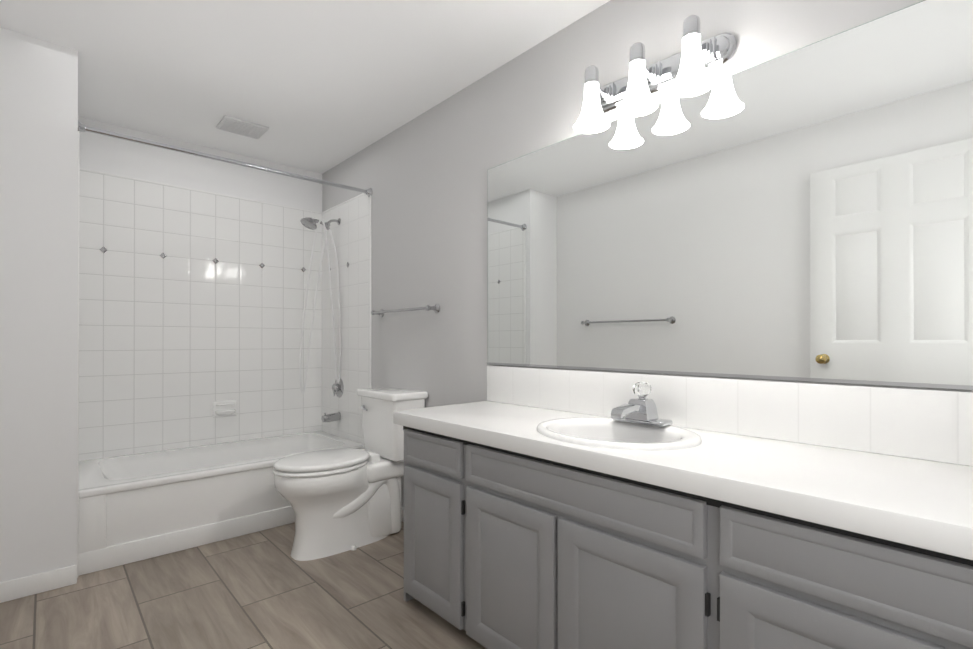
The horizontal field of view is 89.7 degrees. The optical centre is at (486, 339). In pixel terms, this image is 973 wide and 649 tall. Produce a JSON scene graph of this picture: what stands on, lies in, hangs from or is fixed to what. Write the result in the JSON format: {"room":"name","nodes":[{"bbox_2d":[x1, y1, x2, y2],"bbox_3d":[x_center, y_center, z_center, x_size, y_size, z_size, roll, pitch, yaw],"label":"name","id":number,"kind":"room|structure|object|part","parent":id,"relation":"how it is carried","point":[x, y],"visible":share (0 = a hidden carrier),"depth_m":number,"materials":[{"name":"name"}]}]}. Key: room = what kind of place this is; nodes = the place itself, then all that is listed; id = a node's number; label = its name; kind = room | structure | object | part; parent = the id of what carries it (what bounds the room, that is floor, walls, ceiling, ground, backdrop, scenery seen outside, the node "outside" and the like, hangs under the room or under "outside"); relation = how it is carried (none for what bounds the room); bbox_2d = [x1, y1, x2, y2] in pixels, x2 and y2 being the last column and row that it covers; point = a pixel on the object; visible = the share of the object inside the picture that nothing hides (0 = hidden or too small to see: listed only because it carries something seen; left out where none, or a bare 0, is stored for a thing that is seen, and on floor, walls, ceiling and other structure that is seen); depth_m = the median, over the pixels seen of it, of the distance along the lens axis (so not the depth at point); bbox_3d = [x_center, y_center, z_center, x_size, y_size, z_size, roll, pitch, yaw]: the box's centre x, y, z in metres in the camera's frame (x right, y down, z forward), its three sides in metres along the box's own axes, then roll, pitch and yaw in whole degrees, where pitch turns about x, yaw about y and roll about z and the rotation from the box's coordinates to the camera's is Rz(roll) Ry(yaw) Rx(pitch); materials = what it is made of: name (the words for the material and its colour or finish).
{"room":"bathroom","nodes":[
{"label":"bathroom","id":0,"kind":"room"},
{"bbox_2d":[0,27,77,581],"bbox_3d":[-2.365,-0.107,2.443,0.460,2.440,0.950,0,0,-42],"label":"wall","id":1,"kind":"structure","parent":0,"point":[38,266],"depth_m":2.15,"materials":[{"name":"white paint"}]},
{"bbox_2d":[0,565,76,602],"bbox_3d":[-2.005,1.070,2.116,0.360,0.085,0.013,0,0,-42],"label":"baseboard","id":2,"kind":"structure","parent":1,"relation":"attached to","point":[17,588],"depth_m":2.14,"materials":[{"name":"white wood"}]},
{"bbox_2d":[77,131,78,577],"bbox_3d":[-1.915,0.046,2.292,0.008,2.132,0.012,0,0,-42],"label":"trim","id":3,"kind":"structure","parent":1,"relation":"attached to","point":[78,369],"depth_m":2.29,"materials":[{"name":"white"}]},
{"bbox_2d":[78,120,372,196],"bbox_3d":[-1.358,-1.001,2.815,1.529,0.064,0.064,0,0,-42],"label":"rail","id":4,"kind":"object","parent":1,"relation":"attached to","point":[84,128],"visible":0.88,"depth_m":2.67,"materials":[{"name":"silver metal"}]},
{"bbox_2d":[78,116,321,211],"bbox_3d":[-1.911,-0.104,3.425,1.530,2.440,0.100,0,0,-42],"label":"wall","id":5,"kind":"structure","parent":0,"point":[107,154],"depth_m":3.29,"materials":[{"name":"white paint"}]},
{"bbox_2d":[79,168,321,213],"bbox_3d":[-1.875,-1.010,3.387,1.530,0.012,0.008,0,0,-42],"label":"trim","id":6,"kind":"structure","parent":5,"relation":"attached to","point":[194,189],"depth_m":3.29,"materials":[{"name":"white"}]},
{"bbox_2d":[79,170,321,460],"bbox_3d":[-1.875,-0.135,3.386,1.530,1.740,0.006,0,0,-42],"label":"wall tile","id":7,"kind":"structure","parent":5,"relation":"attached to","point":[181,337],"depth_m":3.28,"materials":[{"name":"white tile"}]},
{"bbox_2d":[99,246,106,252],"bbox_3d":[-2.325,-0.547,2.972,0.041,0.041,0.008,0,0,-42],"label":"wall tile","id":8,"kind":"object","parent":7,"relation":"attached to","point":[103,249],"depth_m":2.97,"materials":[{"name":"tile"}]},
{"bbox_2d":[213,400,236,416],"bbox_3d":[-1.808,0.480,3.399,0.152,0.110,0.075,0,0,-42],"label":"soap dish","id":9,"kind":"object","parent":7,"relation":"attached to","point":[224,408],"visible":1,"depth_m":3.40,"materials":[{"name":"white ceramic"}]},
{"bbox_2d":[0,521,486,648],"bbox_3d":[-0.571,1.136,1.668,2.090,0.050,4.500,0,0,-42],"label":"floor","id":10,"kind":"structure","parent":0,"point":[263,589],"depth_m":2.04,"materials":[{"name":"tile"}]},
{"bbox_2d":[78,431,363,575],"bbox_3d":[-1.615,0.915,3.090,1.518,0.400,0.771,0,0,-42],"label":"bathtub","id":11,"kind":"object","parent":10,"relation":"on","point":[138,507],"visible":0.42,"depth_m":2.67,"materials":[{"name":"white ceramic"}]},
{"bbox_2d":[273,387,427,560],"bbox_3d":[-0.750,0.705,2.688,0.790,0.817,0.473,0,0,-42],"label":"toilet","id":12,"kind":"object","parent":10,"relation":"on","point":[340,500],"visible":0.92,"depth_m":2.62,"materials":[{"name":"white ceramic"}]},
{"bbox_3d":[-0.876,0.666,2.606,0.493,0.020,0.386,0,0,-42],"label":"seat","id":13,"kind":"part","parent":12,"relation":"part of","materials":[{"name":"white ceramic"}]},
{"bbox_3d":[-0.870,0.638,2.611,0.501,0.030,0.382,0,0,-42],"label":"lid","id":14,"kind":"part","parent":12,"relation":"part of","materials":[{"name":"white ceramic"}]},
{"bbox_3d":[-0.819,0.896,2.656,0.635,0.434,0.376,0,0,-42],"label":"bowl","id":15,"kind":"part","parent":12,"relation":"part of","materials":[{"name":"white ceramic"}]},
{"bbox_3d":[-0.561,0.318,2.890,0.235,0.042,0.426,0,0,-42],"label":"tank lid","id":16,"kind":"part","parent":12,"relation":"part of","materials":[{"name":"white ceramic"}]},
{"bbox_3d":[-0.557,0.510,2.894,0.216,0.342,0.400,0,0,-42],"label":"tank","id":17,"kind":"part","parent":12,"relation":"part of","materials":[{"name":"white ceramic"}]},
{"bbox_2d":[403,426,972,648],"bbox_3d":[0.534,0.732,1.466,0.516,0.756,2.120,0,0,-42],"label":"bathroom vanity","id":18,"kind":"object","parent":10,"relation":"on","point":[557,509],"depth_m":1.25,"materials":[{"name":"grey wood"}]},
{"bbox_3d":[-0.216,0.442,1.927,0.019,0.130,0.377,0,0,-42],"label":"drawer","id":19,"kind":"part","parent":18,"relation":"part of","materials":[{"name":"grey wood"}]},
{"bbox_3d":[-0.216,0.792,1.926,0.019,0.530,0.377,0,0,-42],"label":"door","id":20,"kind":"part","parent":18,"relation":"part of","materials":[{"name":"grey wood"}]},
{"bbox_3d":[0.070,0.791,1.609,0.019,0.530,0.406,0,0,-42],"label":"door","id":21,"kind":"part","parent":18,"relation":"part of","materials":[{"name":"grey wood"}]},
{"bbox_3d":[0.219,0.440,1.444,0.019,0.130,0.852,0,0,-42],"label":"drawer","id":22,"kind":"part","parent":18,"relation":"part of","materials":[{"name":"grey wood"}]},
{"bbox_3d":[0.359,0.790,1.288,0.019,0.530,0.432,0,0,-42],"label":"door","id":23,"kind":"part","parent":18,"relation":"part of","materials":[{"name":"grey wood"}]},
{"bbox_2d":[393,398,972,561],"bbox_3d":[0.519,0.327,1.464,0.542,0.054,2.135,0,0,-42],"label":"countertop","id":24,"kind":"structure","parent":18,"relation":"on","point":[926,504],"depth_m":1.11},
{"bbox_2d":[505,410,728,457],"bbox_3d":[0.409,0.373,1.569,0.444,0.175,0.530,0,0,-42],"label":"sink","id":25,"kind":"object","parent":24,"relation":"in","point":[586,428],"depth_m":1.63,"materials":[{"name":"white ceramic"}]},
{"bbox_2d":[609,394,672,425],"bbox_3d":[0.489,0.240,1.643,0.193,0.091,0.195,0,0,-42],"label":"faucet","id":26,"kind":"object","parent":24,"relation":"on","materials":[{"name":"silver metal"}]},
{"bbox_3d":[0.651,0.789,0.964,0.019,0.530,0.369,0,0,-42],"label":"door","id":27,"kind":"part","parent":18,"relation":"part of","materials":[{"name":"grey wood"}]},
{"bbox_3d":[0.780,0.439,0.823,0.019,0.130,0.753,0,0,-42],"label":"drawer","id":28,"kind":"part","parent":18,"relation":"part of","materials":[{"name":"grey wood"}]},
{"bbox_2d":[0,0,609,173],"bbox_3d":[-0.571,-1.354,1.674,2.090,0.050,4.500,0,0,-42],"label":"ceiling","id":29,"kind":"structure","parent":0,"point":[320,86],"depth_m":2.31,"materials":[{"name":"white paint"}]},
{"bbox_2d":[216,115,268,138],"bbox_3d":[-1.516,-1.315,3.043,0.250,0.020,0.210,0,0,-42],"label":"ceiling vent","id":30,"kind":"object","parent":29,"relation":"in","point":[241,127],"visible":1,"depth_m":3.02,"materials":[{"name":"white metal"}]},
{"bbox_2d":[322,0,972,506],"bbox_3d":[0.168,-0.107,2.337,0.100,2.440,4.500,0,0,-42],"label":"wall","id":31,"kind":"structure","parent":0,"point":[424,176],"depth_m":2.52,"materials":[{"name":"grey paint"}]},
{"bbox_2d":[322,193,364,212],"bbox_3d":[-1.044,-1.010,3.602,0.008,0.012,0.786,0,0,-42],"label":"trim","id":32,"kind":"structure","parent":31,"relation":"attached to","point":[344,202],"depth_m":3.60,"materials":[{"name":"white"}]},
{"bbox_2d":[322,194,369,443],"bbox_3d":[-1.048,-0.134,3.606,0.006,1.740,0.776,0,0,-42],"label":"wall tile","id":33,"kind":"structure","parent":31,"relation":"attached to","point":[351,234],"depth_m":3.55,"materials":[{"name":"white tile"}]},
{"bbox_2d":[299,217,343,421],"bbox_3d":[-1.211,-0.154,3.565,0.310,1.520,0.164,0,0,-42],"label":"shower fixture","id":34,"kind":"object","parent":33,"relation":"attached to","point":[338,385],"visible":1,"depth_m":3.58,"materials":[{"name":"silver metal"}]},
{"bbox_3d":[-1.147,0.571,3.621,0.139,0.071,0.068,0,0,-42],"label":"spout","id":35,"kind":"part","parent":34,"relation":"part of","materials":[{"name":"silver metal"}]},
{"bbox_2d":[370,195,370,387],"bbox_3d":[-0.784,0.049,3.312,0.008,2.132,0.012,0,0,-42],"label":"trim","id":36,"kind":"structure","parent":31,"relation":"attached to","point":[370,291],"depth_m":3.31,"materials":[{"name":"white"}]},
{"bbox_2d":[401,506,403,521],"bbox_3d":[-0.384,1.072,2.862,0.013,0.085,1.184,0,0,-42],"label":"baseboard","id":37,"kind":"structure","parent":31,"relation":"attached to","point":[402,514],"depth_m":3.00,"materials":[{"name":"white wood"}]},
{"bbox_2d":[371,304,439,316],"bbox_3d":[-0.509,-0.176,2.959,0.077,0.055,0.666,0,0,-42],"label":"towel rail","id":38,"kind":"object","parent":31,"relation":"attached to","point":[435,308],"visible":1,"depth_m":2.84,"materials":[{"name":"silver metal"}]},
{"bbox_2d":[573,15,736,133],"bbox_3d":[0.541,-0.909,1.707,0.192,0.220,0.560,0,0,-42],"label":"sconce","id":39,"kind":"object","parent":31,"relation":"attached to","point":[688,67],"visible":1,"depth_m":1.67,"materials":[{"name":"white glass"}]},
{"bbox_3d":[0.393,-0.878,1.829,0.136,0.158,0.136,0,0,-42],"label":"lamp shade","id":40,"kind":"part","parent":39,"relation":"part of","materials":[{"name":"white glass"}]},
{"bbox_3d":[0.418,-0.964,1.852,0.126,0.110,0.072,0,0,-42],"label":"arm","id":41,"kind":"part","parent":39,"relation":"part of"},
{"bbox_3d":[0.520,-0.878,1.688,0.136,0.158,0.136,0,0,-42],"label":"lamp shade","id":42,"kind":"part","parent":39,"relation":"part of","materials":[{"name":"white glass"}]},
{"bbox_3d":[0.546,-0.964,1.711,0.126,0.110,0.072,0,0,-42],"label":"arm","id":43,"kind":"part","parent":39,"relation":"part of"},
{"bbox_3d":[0.602,-0.945,1.762,0.030,0.104,0.560,0,0,-42],"label":"plate","id":44,"kind":"part","parent":39,"relation":"part of","materials":[{"name":"silver metal"}]},
{"bbox_3d":[0.648,-0.878,1.547,0.136,0.158,0.136,0,0,-42],"label":"lamp shade","id":45,"kind":"part","parent":39,"relation":"part of","materials":[{"name":"white glass"}]},
{"bbox_3d":[0.673,-0.964,1.570,0.126,0.110,0.072,0,0,-42],"label":"arm","id":46,"kind":"part","parent":39,"relation":"part of"},
{"bbox_2d":[487,0,972,389],"bbox_3d":[0.719,-0.365,1.643,0.010,0.969,2.130,0,0,-42],"label":"mirror","id":47,"kind":"object","parent":31,"relation":"attached to","point":[805,213],"visible":0.93,"depth_m":1.48,"materials":[{"name":"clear mirror"}]},
{"bbox_2d":[487,366,972,465],"bbox_3d":[0.718,0.213,1.641,0.010,0.175,2.130,0,0,-42],"label":"backsplash","id":48,"kind":"structure","parent":31,"relation":"attached to","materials":[{"name":"tile"}]}
]}

